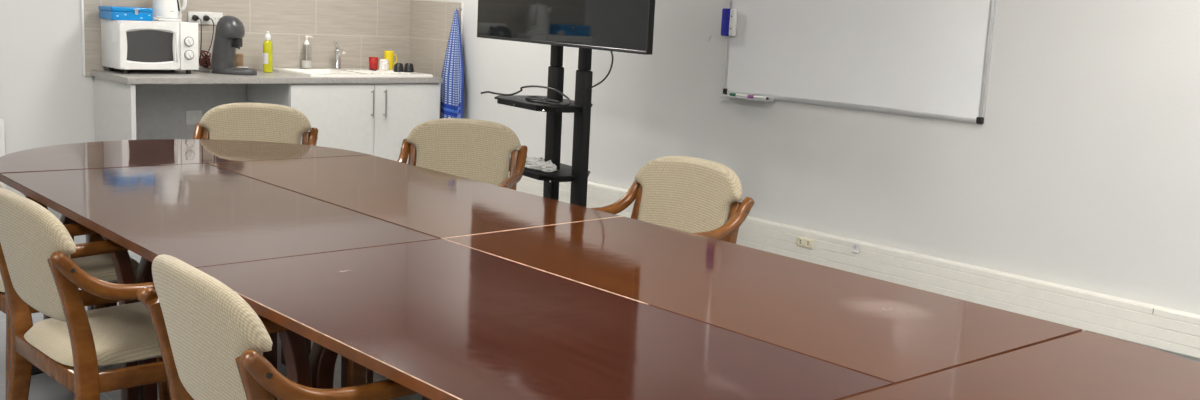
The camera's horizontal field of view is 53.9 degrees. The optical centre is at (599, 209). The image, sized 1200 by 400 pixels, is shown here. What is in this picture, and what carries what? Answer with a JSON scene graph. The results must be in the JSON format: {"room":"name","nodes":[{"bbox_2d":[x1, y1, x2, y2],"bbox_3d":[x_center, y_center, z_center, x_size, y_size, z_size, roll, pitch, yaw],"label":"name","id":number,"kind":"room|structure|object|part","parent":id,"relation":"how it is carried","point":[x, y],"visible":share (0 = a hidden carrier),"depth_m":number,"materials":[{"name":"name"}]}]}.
{"room":"meeting room","nodes":[
{"label":"meeting room","id":0,"kind":"room"},
{"bbox_2d":[0,0,246,208],"bbox_3d":[-4.253,-1.287,6.878,7.250,2.720,0.100,-6,13,-40],"label":"wall","id":1,"kind":"structure","parent":0,"point":[46,100],"depth_m":7.52,"materials":[{"name":"paint"}]},
{"bbox_2d":[0,119,5,188],"bbox_3d":[-4.142,-0.236,7.059,1.060,0.600,0.104,-6,13,-40],"label":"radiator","id":2,"kind":"object","parent":1,"relation":"attached to","point":[2,137],"visible":0.33,"depth_m":7.33,"materials":[{"name":"metal"}]},
{"bbox_2d":[81,0,85,75],"bbox_3d":[-3.335,-1.302,7.601,0.016,0.875,0.014,-6,13,-40],"label":"trim","id":3,"kind":"structure","parent":1,"relation":"attached to","point":[82,1],"depth_m":7.63,"materials":[{"name":"white plastic"}]},
{"bbox_2d":[135,84,245,139],"bbox_3d":[-2.926,-0.491,8.136,1.020,0.859,0.007,-6,13,-40],"label":"wall","id":4,"kind":"structure","parent":1,"relation":"attached to","point":[161,109],"depth_m":8.10,"materials":[{"name":"white paint"}]},
{"bbox_2d":[186,110,201,124],"bbox_3d":[-2.816,-0.641,8.185,0.116,0.096,0.014,-6,13,-40],"label":"socket","id":5,"kind":"object","parent":1,"relation":"attached to","point":[192,117],"visible":0.96,"depth_m":8.18,"materials":[{"name":"white plastic"}]},
{"bbox_2d":[188,11,222,24],"bbox_3d":[-2.717,-1.320,8.121,0.240,0.084,0.014,-6,13,-40],"label":"socket","id":6,"kind":"object","parent":1,"relation":"attached to","point":[215,16],"visible":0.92,"depth_m":8.12,"materials":[{"name":"white plastic"}]},
{"bbox_2d":[192,15,201,54],"bbox_3d":[-2.755,-1.151,8.090,0.069,0.366,0.038,-6,13,-40],"label":"plug","id":7,"kind":"object","parent":6,"relation":"in","point":[194,17],"visible":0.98,"depth_m":8.06,"materials":[{"name":"black plastic"}]},
{"bbox_3d":[-2.740,-1.142,8.094,0.021,0.349,0.041,9,12,34],"label":"cord","id":8,"kind":"part","parent":7,"relation":"part of","materials":[{"name":"white plastic"}]},
{"bbox_2d":[203,15,213,64],"bbox_3d":[-2.697,-1.156,8.136,0.069,0.366,0.043,-6,13,-40],"label":"plug","id":9,"kind":"object","parent":6,"relation":"in","point":[205,18],"visible":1,"depth_m":8.11,"materials":[{"name":"black plastic"}]},
{"bbox_2d":[84,0,410,75],"bbox_3d":[-2.400,-1.392,8.401,2.450,0.875,0.012,-6,13,-40],"label":"backsplash","id":10,"kind":"structure","parent":1,"relation":"attached to","point":[365,29],"depth_m":8.61,"materials":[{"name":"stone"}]},
{"bbox_2d":[0,209,421,399],"bbox_3d":[-0.795,0.947,3.160,7.350,0.100,10.830,-6,13,-40],"label":"floor","id":11,"kind":"structure","parent":0,"point":[42,386],"depth_m":4.43,"materials":[{"name":"grey tile"}]},
{"bbox_2d":[31,365,42,374],"bbox_3d":[-2.122,0.581,4.480,0.108,0.050,0.150,8,11,28],"label":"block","id":12,"kind":"object","parent":11,"relation":"on","point":[35,370],"visible":0.06,"depth_m":4.41,"materials":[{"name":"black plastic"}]},
{"bbox_2d":[0,183,167,399],"bbox_3d":[-1.913,0.220,4.159,0.670,0.897,0.630,-6,13,-43],"label":"armchair","id":13,"kind":"object","parent":11,"relation":"on","point":[101,266],"visible":0.14,"depth_m":4.04,"materials":[{"name":"orange wood"}]},
{"bbox_3d":[-2.083,0.277,4.008,0.028,0.056,0.464,-6,13,-43],"label":"rail","id":14,"kind":"part","parent":13,"relation":"part of","materials":[{"name":"orange wood"}]},
{"bbox_3d":[-1.907,0.346,3.808,0.116,0.767,0.083,-6,13,-43],"label":"leg","id":15,"kind":"part","parent":13,"relation":"part of","materials":[{"name":"orange wood"}]},
{"bbox_3d":[-2.090,-0.082,4.328,0.648,0.152,0.040,-6,13,-43],"label":"arm","id":16,"kind":"part","parent":13,"relation":"part of","materials":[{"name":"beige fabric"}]},
{"bbox_3d":[-1.910,0.198,4.158,0.504,0.066,0.486,-6,13,-43],"label":"seat","id":17,"kind":"part","parent":13,"relation":"part of","materials":[{"name":"beige fabric"}]},
{"bbox_3d":[-1.734,0.296,3.999,0.422,0.054,0.030,-6,13,-43],"label":"rail","id":18,"kind":"part","parent":13,"relation":"part of","materials":[{"name":"orange wood"}]},
{"bbox_3d":[-1.694,0.007,3.919,0.648,0.152,0.040,-6,13,-43],"label":"arm","id":19,"kind":"part","parent":13,"relation":"part of","materials":[{"name":"orange wood"}]},
{"bbox_3d":[-1.932,0.280,4.547,0.062,0.641,0.036,-6,13,-43],"label":"leg","id":20,"kind":"part","parent":13,"relation":"part of","materials":[{"name":"orange wood"}]},
{"bbox_3d":[-1.548,0.366,4.151,0.062,0.641,0.036,-6,13,-43],"label":"leg","id":21,"kind":"part","parent":13,"relation":"part of","materials":[{"name":"orange wood"}]},
{"bbox_2d":[94,77,135,141],"bbox_3d":[-3.093,-0.397,7.532,0.029,0.860,0.678,-6,13,-40],"label":"panel","id":22,"kind":"object","parent":11,"relation":"on","point":[115,102],"visible":0.34,"depth_m":7.46,"materials":[{"name":"grey laminate"}]},
{"bbox_2d":[0,187,260,399],"bbox_3d":[-1.373,0.368,3.446,0.670,0.897,0.630,-6,13,-43],"label":"armchair","id":23,"kind":"object","parent":11,"relation":"on","point":[38,270],"visible":0.74,"depth_m":3.19,"materials":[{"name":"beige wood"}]},
{"bbox_3d":[-1.742,0.410,3.483,0.116,0.767,0.083,-6,13,-43],"label":"leg","id":24,"kind":"part","parent":23,"relation":"part of","materials":[{"name":"orange wood"}]},
{"bbox_3d":[-1.555,0.115,3.214,0.128,0.338,0.562,-6,13,-43],"label":"backrest","id":25,"kind":"part","parent":23,"relation":"part of","materials":[{"name":"beige fabric"}]},
{"bbox_3d":[-1.542,0.425,3.294,0.028,0.056,0.464,-6,13,-43],"label":"rail","id":26,"kind":"part","parent":23,"relation":"part of","materials":[{"name":"orange wood"}]},
{"bbox_3d":[-1.366,0.494,3.094,0.116,0.767,0.083,-6,13,-43],"label":"leg","id":27,"kind":"part","parent":23,"relation":"part of","materials":[{"name":"orange wood"}]},
{"bbox_3d":[-1.369,0.346,3.444,0.504,0.066,0.486,-6,13,-43],"label":"seat","id":28,"kind":"part","parent":23,"relation":"part of","materials":[{"name":"beige fabric"}]},
{"bbox_3d":[-1.550,0.066,3.614,0.648,0.152,0.040,-6,13,-43],"label":"arm","id":29,"kind":"part","parent":23,"relation":"part of","materials":[{"name":"orange wood"}]},
{"bbox_3d":[-1.154,0.155,3.206,0.648,0.152,0.040,-6,13,-43],"label":"arm","id":30,"kind":"part","parent":23,"relation":"part of","materials":[{"name":"orange wood"}]},
{"bbox_3d":[-1.193,0.444,3.285,0.422,0.054,0.030,-6,13,-43],"label":"rail","id":31,"kind":"part","parent":23,"relation":"part of","materials":[{"name":"orange wood"}]},
{"bbox_3d":[-1.391,0.428,3.834,0.062,0.641,0.036,-6,13,-43],"label":"leg","id":32,"kind":"part","parent":23,"relation":"part of","materials":[{"name":"orange wood"}]},
{"bbox_2d":[0,139,369,310],"bbox_3d":[-1.940,0.102,5.291,1.580,0.740,0.840,-6,13,-40],"label":"meeting table","id":33,"kind":"object","parent":11,"relation":"on","point":[152,152],"visible":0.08,"depth_m":5.13,"materials":[{"name":"red wood"}]},
{"bbox_3d":[-2.111,0.182,4.826,0.118,0.720,0.060,-5,13,-40],"label":"leg","id":34,"kind":"part","parent":33,"relation":"part of","materials":[{"name":"brown wood"}]},
{"bbox_2d":[0,163,438,399],"bbox_3d":[-1.376,0.343,4.039,0.802,0.740,1.819,-6,13,-40],"label":"meeting table","id":35,"kind":"object","parent":11,"relation":"on","point":[199,215],"visible":0.54,"depth_m":3.83,"materials":[{"name":"red wood"}]},
{"bbox_3d":[-2.131,0.240,4.485,0.118,0.720,0.060,-5,13,-40],"label":"leg","id":36,"kind":"part","parent":35,"relation":"part of","materials":[{"name":"brown wood"}]},
{"bbox_3d":[-1.578,0.374,3.853,0.118,0.720,0.060,-5,13,-40],"label":"leg","id":37,"kind":"part","parent":35,"relation":"part of","materials":[{"name":"brown wood"}]},
{"bbox_3d":[-1.150,0.333,4.219,0.118,0.720,0.060,-5,13,-40],"label":"leg","id":38,"kind":"part","parent":35,"relation":"part of","materials":[{"name":"brown wood"}]},
{"bbox_2d":[193,103,317,145],"bbox_3d":[-1.753,-0.053,5.810,0.630,0.897,0.670,2,10,-4],"label":"armchair","id":39,"kind":"object","parent":11,"relation":"on","point":[264,122],"visible":0.29,"depth_m":6.01,"materials":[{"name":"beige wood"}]},
{"bbox_3d":[-2.027,-0.319,5.735,0.040,0.152,0.648,2,10,-4],"label":"arm","id":40,"kind":"part","parent":39,"relation":"part of","materials":[{"name":"orange wood"}]},
{"bbox_3d":[-2.045,-0.041,6.044,0.083,0.767,0.116,2,10,-4],"label":"leg","id":41,"kind":"part","parent":39,"relation":"part of","materials":[{"name":"orange wood"}]},
{"bbox_3d":[-1.499,-0.021,6.083,0.083,0.767,0.116,2,10,-4],"label":"leg","id":42,"kind":"part","parent":39,"relation":"part of","materials":[{"name":"orange wood"}]},
{"bbox_3d":[-1.453,-0.297,5.776,0.040,0.152,0.648,2,10,-4],"label":"arm","id":43,"kind":"part","parent":39,"relation":"part of","materials":[{"name":"orange wood"}]},
{"bbox_2d":[137,254,416,399],"bbox_3d":[-0.636,0.531,2.700,0.670,0.897,0.630,-5,13,-39],"label":"armchair","id":44,"kind":"object","parent":11,"relation":"on","point":[212,342],"visible":0.86,"depth_m":2.38,"materials":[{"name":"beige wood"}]},
{"bbox_3d":[-1.002,0.569,2.761,0.116,0.767,0.083,-5,13,-39],"label":"leg","id":45,"kind":"part","parent":44,"relation":"part of","materials":[{"name":"orange wood"}]},
{"bbox_3d":[-0.831,0.275,2.481,0.128,0.338,0.562,-5,13,-39],"label":"backrest","id":46,"kind":"part","parent":44,"relation":"part of","materials":[{"name":"beige fabric"}]},
{"bbox_3d":[-0.797,0.228,2.881,0.648,0.152,0.040,-5,13,-39],"label":"arm","id":47,"kind":"part","parent":44,"relation":"part of","materials":[{"name":"orange wood"}]},
{"bbox_3d":[-0.655,0.656,2.348,0.116,0.767,0.083,-5,13,-39],"label":"leg","id":48,"kind":"part","parent":44,"relation":"part of","materials":[{"name":"orange wood"}]},
{"bbox_3d":[-0.432,0.320,2.445,0.648,0.152,0.040,-5,13,-39],"label":"arm","id":49,"kind":"part","parent":44,"relation":"part of","materials":[{"name":"orange wood"}]},
{"bbox_3d":[-0.629,0.593,3.088,0.062,0.641,0.036,-5,13,-39],"label":"leg","id":50,"kind":"part","parent":44,"relation":"part of","materials":[{"name":"orange wood"}]},
{"bbox_2d":[247,83,439,163],"bbox_3d":[-1.846,-0.513,8.572,1.183,0.860,0.718,-6,13,-40],"label":"base cabinet","id":51,"kind":"object","parent":11,"relation":"on","point":[372,119],"visible":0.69,"depth_m":8.28,"materials":[{"name":"grey laminate"}]},
{"bbox_2d":[90,70,442,84],"bbox_3d":[-2.236,-0.920,8.167,2.273,0.040,0.696,-6,13,-40],"label":"countertop","id":52,"kind":"structure","parent":51,"relation":"on","point":[134,77],"depth_m":7.75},
{"bbox_2d":[101,19,198,73],"bbox_3d":[-2.934,-1.066,7.706,0.509,0.334,0.379,-6,13,-40],"label":"microwave","id":53,"kind":"object","parent":52,"relation":"on","point":[126,45],"visible":1,"depth_m":7.58,"materials":[{"name":"white plastic"}]},
{"bbox_2d":[98,6,152,20],"bbox_3d":[-3.058,-1.268,7.613,0.262,0.082,0.264,-6,13,-40],"label":"box","id":54,"kind":"object","parent":53,"relation":"on","point":[105,12],"visible":1,"depth_m":7.52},
{"bbox_3d":[-3.059,-1.295,7.611,0.262,0.030,0.256,-5,13,-40],"label":"lid","id":55,"kind":"part","parent":54,"relation":"part of","materials":[{"name":"blue paint"}]},
{"bbox_3d":[-2.881,-1.052,7.551,0.385,0.306,0.022,-5,13,-40],"label":"door","id":56,"kind":"part","parent":53,"relation":"part of","materials":[{"name":"white plastic"}]},
{"bbox_2d":[153,16,162,20],"bbox_3d":[-2.842,-1.230,7.580,0.063,0.032,0.063,-6,13,-40],"label":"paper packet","id":57,"kind":"object","parent":53,"relation":"on","point":[157,18],"visible":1,"depth_m":7.57,"materials":[{"name":"white paper"}]},
{"bbox_2d":[152,0,186,21],"bbox_3d":[-2.853,-1.364,7.758,0.207,0.241,0.217,-6,13,-40],"label":"kettle","id":58,"kind":"object","parent":53,"relation":"on","point":[170,10],"visible":0.86,"depth_m":7.71,"materials":[{"name":"white plastic"}]},
{"bbox_3d":[-2.756,-1.381,7.748,0.088,0.147,0.028,5,10,13],"label":"handle","id":59,"kind":"part","parent":58,"relation":"part of","materials":[{"name":"white plastic"}]},
{"bbox_3d":[-2.739,-1.054,7.643,0.015,0.195,0.034,0,10,-14],"label":"handle","id":60,"kind":"part","parent":53,"relation":"part of","materials":[{"name":"white plastic"}]},
{"bbox_3d":[-2.688,-1.070,7.716,0.121,0.306,0.022,-5,13,-40],"label":"control panel","id":61,"kind":"part","parent":53,"relation":"part of","materials":[{"name":"white plastic"}]},
{"bbox_2d":[198,50,210,70],"bbox_3d":[-2.704,-1.024,8.083,0.093,0.146,0.065,-6,13,-40],"label":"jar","id":62,"kind":"object","parent":52,"relation":"on","point":[206,59],"visible":0.98,"depth_m":8.07,"materials":[{"name":"clear plastic"}]},
{"bbox_2d":[211,15,256,74],"bbox_3d":[-2.458,-1.109,7.930,0.306,0.389,0.178,4,10,8],"label":"coffee machine","id":63,"kind":"object","parent":52,"relation":"on","point":[230,31],"visible":1,"depth_m":7.88,"materials":[{"name":"grey plastic"}]},
{"bbox_2d":[235,53,243,66],"bbox_3d":[-2.525,-1.031,8.243,0.068,0.123,0.068,-6,13,-40],"label":"cup","id":64,"kind":"object","parent":63,"relation":"on","point":[238,57],"visible":0.62,"depth_m":8.21,"materials":[{"name":"beige ceramic"}]},
{"bbox_3d":[-2.522,-1.078,8.235,0.068,0.028,0.068,-5,13,-40],"label":"lid","id":65,"kind":"part","parent":64,"relation":"part of","materials":[{"name":"brown"}]},
{"bbox_2d":[263,31,272,72],"bbox_3d":[-2.327,-1.108,8.265,0.068,0.287,0.048,-6,13,-40],"label":"detergent bottle","id":66,"kind":"object","parent":52,"relation":"on","point":[267,45],"visible":1,"depth_m":8.25,"materials":[{"name":"yellow plastic"}]},
{"bbox_2d":[333,41,344,68],"bbox_3d":[-1.922,-1.136,8.661,0.072,0.206,0.187,-2,11,-24],"label":"tap","id":67,"kind":"object","parent":52,"relation":"on","point":[337,51],"visible":1,"depth_m":8.70,"materials":[{"name":"silver metal"}]},
{"bbox_3d":[-1.943,-1.209,8.693,0.042,0.074,0.078,5,10,15],"label":"lever","id":68,"kind":"part","parent":67,"relation":"part of","materials":[{"name":"silver metal"}]},
{"bbox_3d":[-1.900,-1.151,8.650,0.025,0.063,0.156,-3,11,-29],"label":"spout","id":69,"kind":"part","parent":67,"relation":"part of","materials":[{"name":"silver metal"}]},
{"bbox_2d":[273,68,432,76],"bbox_3d":[-1.804,-0.942,8.561,0.980,0.136,0.657,-6,13,-40],"label":"sink","id":70,"kind":"object","parent":52,"relation":"in","point":[313,72],"visible":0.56,"depth_m":8.49,"materials":[{"name":"white ceramic"}]},
{"bbox_2d":[301,35,312,68],"bbox_3d":[-2.138,-1.152,8.602,0.075,0.238,0.072,-6,13,-40],"label":"soap dispenser","id":71,"kind":"object","parent":70,"relation":"on","point":[306,51],"visible":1,"depth_m":8.58,"materials":[{"name":"clear plastic"}]},
{"bbox_2d":[369,57,378,69],"bbox_3d":[-1.699,-1.100,8.857,0.072,0.092,0.072,-6,13,-40],"label":"cup","id":72,"kind":"object","parent":70,"relation":"on","point":[373,61],"visible":0.84,"depth_m":8.83,"materials":[{"name":"ceramic"}]},
{"bbox_2d":[379,59,388,70],"bbox_3d":[-1.618,-1.087,8.836,0.077,0.082,0.077,-6,13,-40],"label":"cup","id":73,"kind":"object","parent":70,"relation":"on","point":[384,63],"visible":0.99,"depth_m":8.81,"materials":[{"name":"white ceramic"}]},
{"bbox_2d":[384,51,396,69],"bbox_3d":[-1.597,-1.138,8.965,0.092,0.140,0.074,-6,13,-40],"label":"cup","id":74,"kind":"object","parent":70,"relation":"on","point":[389,55],"visible":0.87,"depth_m":8.93,"materials":[{"name":"ceramic"}]},
{"bbox_2d":[393,63,403,71],"bbox_3d":[-1.489,-1.053,8.727,0.079,0.064,0.079,-6,13,-40],"label":"cup","id":75,"kind":"object","parent":70,"relation":"on","point":[398,67],"visible":1,"depth_m":8.70,"materials":[{"name":"ceramic"}]},
{"bbox_2d":[404,63,413,71],"bbox_3d":[-1.423,-1.060,8.784,0.079,0.064,0.079,-6,13,-40],"label":"cup","id":76,"kind":"object","parent":70,"relation":"on","point":[408,67],"visible":1,"depth_m":8.76,"materials":[{"name":"ceramic"}]},
{"bbox_3d":[-1.849,-0.492,8.158,0.635,0.747,0.019,-5,13,-40],"label":"door","id":77,"kind":"part","parent":51,"relation":"part of","materials":[{"name":"white laminate"}]},
{"bbox_3d":[-1.595,-0.747,8.285,0.011,0.198,0.040,-5,13,-40],"label":"handle","id":78,"kind":"part","parent":51,"relation":"part of","materials":[{"name":"metal"}]},
{"bbox_3d":[-1.520,-0.755,8.350,0.011,0.198,0.040,-5,13,-40],"label":"handle","id":79,"kind":"part","parent":51,"relation":"part of","materials":[{"name":"metal"}]},
{"bbox_3d":[-1.401,-0.535,8.542,0.541,0.747,0.019,-5,13,-40],"label":"door","id":80,"kind":"part","parent":51,"relation":"part of","materials":[{"name":"white laminate"}]},
{"bbox_2d":[206,155,621,387],"bbox_3d":[-0.783,0.281,4.571,0.783,0.740,1.779,-6,13,-40],"label":"meeting table","id":81,"kind":"object","parent":11,"relation":"on","point":[433,203],"visible":0.35,"depth_m":4.35,"materials":[{"name":"red wood"}]},
{"bbox_3d":[-1.250,0.261,4.614,0.118,0.720,0.060,-5,13,-40],"label":"leg","id":82,"kind":"part","parent":81,"relation":"part of","materials":[{"name":"brown wood"}]},
{"bbox_3d":[-0.931,0.339,4.250,0.118,0.720,0.060,-5,13,-40],"label":"leg","id":83,"kind":"part","parent":81,"relation":"part of","materials":[{"name":"brown wood"}]},
{"bbox_2d":[398,118,527,189],"bbox_3d":[-0.699,0.048,5.523,0.630,0.897,0.670,4,10,4],"label":"armchair","id":84,"kind":"object","parent":11,"relation":"on","point":[474,149],"visible":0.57,"depth_m":5.72,"materials":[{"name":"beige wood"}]},
{"bbox_3d":[-0.974,-0.225,5.490,0.040,0.152,0.648,4,10,4],"label":"arm","id":85,"kind":"part","parent":84,"relation":"part of","materials":[{"name":"orange wood"}]},
{"bbox_3d":[-0.954,0.055,5.796,0.083,0.767,0.116,4,10,4],"label":"leg","id":86,"kind":"part","parent":84,"relation":"part of","materials":[{"name":"orange wood"}]},
{"bbox_3d":[-0.401,-0.190,5.447,0.040,0.152,0.648,4,10,4],"label":"arm","id":87,"kind":"part","parent":84,"relation":"part of","materials":[{"name":"orange wood"}]},
{"bbox_3d":[-0.409,0.088,5.756,0.083,0.767,0.116,4,10,4],"label":"leg","id":88,"kind":"part","parent":84,"relation":"part of","materials":[{"name":"orange wood"}]},
{"bbox_2d":[494,45,592,206],"bbox_3d":[-0.261,-0.554,6.469,0.720,1.800,1.030,-3,11,-32],"label":"stand","id":89,"kind":"object","parent":11,"relation":"on","point":[578,173],"visible":0.4,"depth_m":6.35,"materials":[{"name":"black metal"}]},
{"bbox_2d":[481,85,570,105],"bbox_3d":[-0.392,-0.646,6.473,0.186,0.086,0.726,-6,13,-40],"label":"cable","id":90,"kind":"object","parent":89,"relation":"on","point":[529,98],"visible":1,"depth_m":6.35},
{"bbox_2d":[525,156,556,171],"bbox_3d":[-0.327,-0.255,6.530,0.170,0.055,0.264,-6,13,-40],"label":"cable","id":91,"kind":"object","parent":89,"relation":"on","point":[533,163],"visible":0.97,"depth_m":6.46,"materials":[{"name":"white plastic"}]},
{"bbox_2d":[494,95,592,112],"bbox_3d":[-0.305,-0.586,6.513,0.385,0.036,0.660,-3,11,-32],"label":"shelf","id":92,"kind":"object","parent":89,"relation":"attached to","point":[577,106],"depth_m":6.29,"materials":[{"name":"black metal"}]},
{"bbox_2d":[509,157,589,181],"bbox_3d":[-0.328,-0.230,6.666,0.355,0.036,0.740,-3,11,-32],"label":"shelf","id":93,"kind":"object","parent":89,"relation":"attached to","point":[564,173],"depth_m":6.38,"materials":[{"name":"black metal"}]},
{"bbox_3d":[-0.268,-0.256,6.601,0.050,1.088,0.104,-3,11,-32],"label":"post","id":94,"kind":"part","parent":89,"relation":"part of","materials":[{"name":"black metal"}]},
{"bbox_3d":[-0.225,-1.123,6.453,0.038,0.672,0.084,-3,11,-32],"label":"post","id":95,"kind":"part","parent":89,"relation":"part of","materials":[{"name":"black metal"}]},
{"bbox_2d":[477,0,654,54],"bbox_3d":[-0.209,-1.356,6.257,0.068,0.957,1.801,-3,11,-32],"label":"television","id":96,"kind":"object","parent":89,"relation":"attached to","point":[626,26],"visible":1,"depth_m":6.11,"materials":[{"name":"black plastic"}]},
{"bbox_3d":[-0.109,-0.206,6.353,0.050,1.088,0.104,-3,11,-32],"label":"post","id":97,"kind":"part","parent":89,"relation":"part of","materials":[{"name":"black metal"}]},
{"bbox_3d":[-0.067,-1.073,6.206,0.038,0.672,0.084,-3,11,-32],"label":"post","id":98,"kind":"part","parent":89,"relation":"part of","materials":[{"name":"black metal"}]},
{"bbox_2d":[588,51,613,88],"bbox_3d":[0.013,-0.721,6.092,0.036,0.220,0.288,-1,10,-22],"label":"cable","id":99,"kind":"object","parent":89,"relation":"attached to","point":[610,51],"visible":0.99,"depth_m":6.05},
{"bbox_2d":[197,239,892,399],"bbox_3d":[-0.267,0.611,2.781,0.803,0.740,1.643,-6,13,-40],"label":"meeting table","id":100,"kind":"object","parent":11,"relation":"on","point":[439,319],"visible":0.95,"depth_m":2.61,"materials":[{"name":"red wood"}]},
{"bbox_3d":[-0.807,0.552,3.032,0.118,0.720,0.060,-5,13,-40],"label":"leg","id":101,"kind":"part","parent":100,"relation":"part of","materials":[{"name":"brown wood"}]},
{"bbox_2d":[591,156,753,243],"bbox_3d":[0.133,0.263,4.500,0.670,0.897,0.630,-6,13,-43],"label":"armchair","id":102,"kind":"object","parent":11,"relation":"on","point":[698,196],"visible":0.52,"depth_m":4.61,"materials":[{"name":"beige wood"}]},
{"bbox_3d":[-0.058,-0.038,4.654,0.648,0.152,0.040,-6,13,-43],"label":"arm","id":103,"kind":"part","parent":102,"relation":"part of","materials":[{"name":"orange wood"}]},
{"bbox_3d":[0.124,0.265,4.873,0.116,0.767,0.083,-6,13,-43],"label":"leg","id":104,"kind":"part","parent":102,"relation":"part of","materials":[{"name":"orange wood"}]},
{"bbox_3d":[0.345,-0.034,4.636,0.128,0.338,0.562,-6,13,-43],"label":"backrest","id":105,"kind":"part","parent":102,"relation":"part of","materials":[{"name":"beige fabric"}]},
{"bbox_3d":[0.333,0.052,4.242,0.648,0.152,0.040,-6,13,-43],"label":"arm","id":106,"kind":"part","parent":102,"relation":"part of","materials":[{"name":"orange wood"}]},
{"bbox_3d":[0.496,0.350,4.481,0.116,0.767,0.083,-6,13,-43],"label":"leg","id":107,"kind":"part","parent":102,"relation":"part of","materials":[{"name":"orange wood"}]},
{"bbox_2d":[444,216,1081,384],"bbox_3d":[0.320,0.549,3.315,0.782,0.740,1.693,-6,13,-40],"label":"meeting table","id":108,"kind":"object","parent":11,"relation":"on","point":[894,333],"visible":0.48,"depth_m":3.05,"materials":[{"name":"red wood"}]},
{"bbox_2d":[842,330,1199,399],"bbox_3d":[0.839,0.777,2.126,1.553,0.740,0.810,-6,13,-40],"label":"meeting table","id":109,"kind":"object","parent":11,"relation":"on","point":[1084,365],"visible":1,"depth_m":2.47,"materials":[{"name":"red wood"}]},
{"bbox_2d":[422,0,1199,362],"bbox_3d":[2.021,-0.706,5.272,0.100,2.720,10.830,-6,13,-40],"label":"wall","id":110,"kind":"structure","parent":0,"point":[1081,170],"depth_m":5.51,"materials":[{"name":"paint"}]},
{"bbox_2d":[409,0,461,77],"bbox_3d":[-1.252,-1.284,8.950,0.012,0.590,0.700,-6,13,-40],"label":"backsplash","id":111,"kind":"structure","parent":110,"relation":"attached to","point":[430,21],"depth_m":8.98,"materials":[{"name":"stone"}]},
{"bbox_2d":[461,3,462,43],"bbox_3d":[-1.021,-1.228,8.686,0.014,0.590,0.010,-6,13,-40],"label":"trim","id":112,"kind":"structure","parent":110,"relation":"attached to","point":[461,3],"depth_m":8.65,"materials":[{"name":"white plastic"}]},
{"bbox_2d":[796,237,813,248],"bbox_3d":[1.092,0.176,6.292,0.016,0.048,0.112,-6,13,-40],"label":"wall socket","id":113,"kind":"object","parent":110,"relation":"attached to","point":[803,242],"visible":1,"depth_m":6.29,"materials":[{"name":"beige plastic"}]},
{"bbox_2d":[508,171,1199,358],"bbox_3d":[2.161,0.448,5.122,0.049,0.168,9.840,-6,13,-40],"label":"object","id":114,"kind":"structure","parent":110,"relation":"attached to","point":[1177,331],"depth_m":5.55,"materials":[{"name":"beige plastic"}]},
{"bbox_2d":[852,243,859,252],"bbox_3d":[1.310,0.193,6.037,0.018,0.048,0.040,-6,13,-40],"label":"outlet","id":115,"kind":"object","parent":110,"relation":"attached to","point":[856,245],"visible":1,"depth_m":6.03,"materials":[{"name":"white plastic"}]},
{"bbox_3d":[1.313,0.193,6.041,0.008,0.048,0.032,-5,13,-40],"label":"plate","id":116,"kind":"part","parent":115,"relation":"part of","materials":[{"name":"white plastic"}]},
{"bbox_2d":[721,0,996,123],"bbox_3d":[1.250,-1.091,5.992,0.079,1.163,1.655,-6,13,-40],"label":"whiteboard","id":117,"kind":"object","parent":110,"relation":"attached to","point":[922,58],"visible":1,"depth_m":5.94,"materials":[{"name":"white plastic"}]},
{"bbox_3d":[0.740,-1.227,6.615,0.024,1.088,0.022,-5,13,-40],"label":"frame rail","id":118,"kind":"part","parent":117,"relation":"part of","materials":[{"name":"metal"}]},
{"bbox_2d":[721,8,737,35],"bbox_3d":[0.720,-1.052,6.612,0.036,0.152,0.099,-6,13,-40],"label":"eraser","id":119,"kind":"object","parent":117,"relation":"attached to","point":[729,16],"visible":1,"depth_m":6.59,"materials":[{"name":"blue plastic"}]},
{"bbox_2d":[729,93,747,97],"bbox_3d":[0.777,-0.638,6.563,0.020,0.020,0.148,-6,13,-40],"label":"marker","id":120,"kind":"object","parent":117,"relation":"on","point":[730,94],"visible":1,"depth_m":6.56,"materials":[{"name":"white plastic"}]},
{"bbox_2d":[721,92,773,101],"bbox_3d":[0.814,-0.626,6.537,0.058,0.022,0.345,-5,13,-40],"label":"tray","id":121,"kind":"object","parent":117,"relation":"on","point":[770,95],"depth_m":6.50,"materials":[{"name":"metal"}]},
{"bbox_2d":[747,95,768,99],"bbox_3d":[0.864,-0.617,6.464,0.020,0.020,0.148,-6,13,-40],"label":"marker","id":122,"kind":"object","parent":117,"relation":"on","point":[748,96],"visible":1,"depth_m":6.45,"materials":[{"name":"white plastic"}]},
{"bbox_3d":[1.244,-0.544,6.104,0.022,0.024,1.595,-5,13,-40],"label":"frame rail","id":123,"kind":"part","parent":117,"relation":"part of","materials":[{"name":"metal"}]},
{"bbox_3d":[1.802,-0.968,5.402,0.024,1.088,0.022,-5,13,-40],"label":"frame rail","id":124,"kind":"part","parent":117,"relation":"part of","materials":[{"name":"metal"}]},
{"bbox_3d":[-1.034,-1.470,8.635,0.040,0.034,0.032,-6,13,-40],"label":"wall hook","id":125,"kind":"object","parent":110,"relation":"attached to","visible":0},
{"bbox_2d":[440,9,463,118],"bbox_3d":[-1.083,-1.052,8.679,0.058,0.852,0.333,-6,13,-40],"label":"tea towel","id":126,"kind":"object","parent":125,"relation":"hanging from","point":[452,87],"visible":0.98,"depth_m":8.68,"materials":[{"name":"blue fabric"}]}
]}

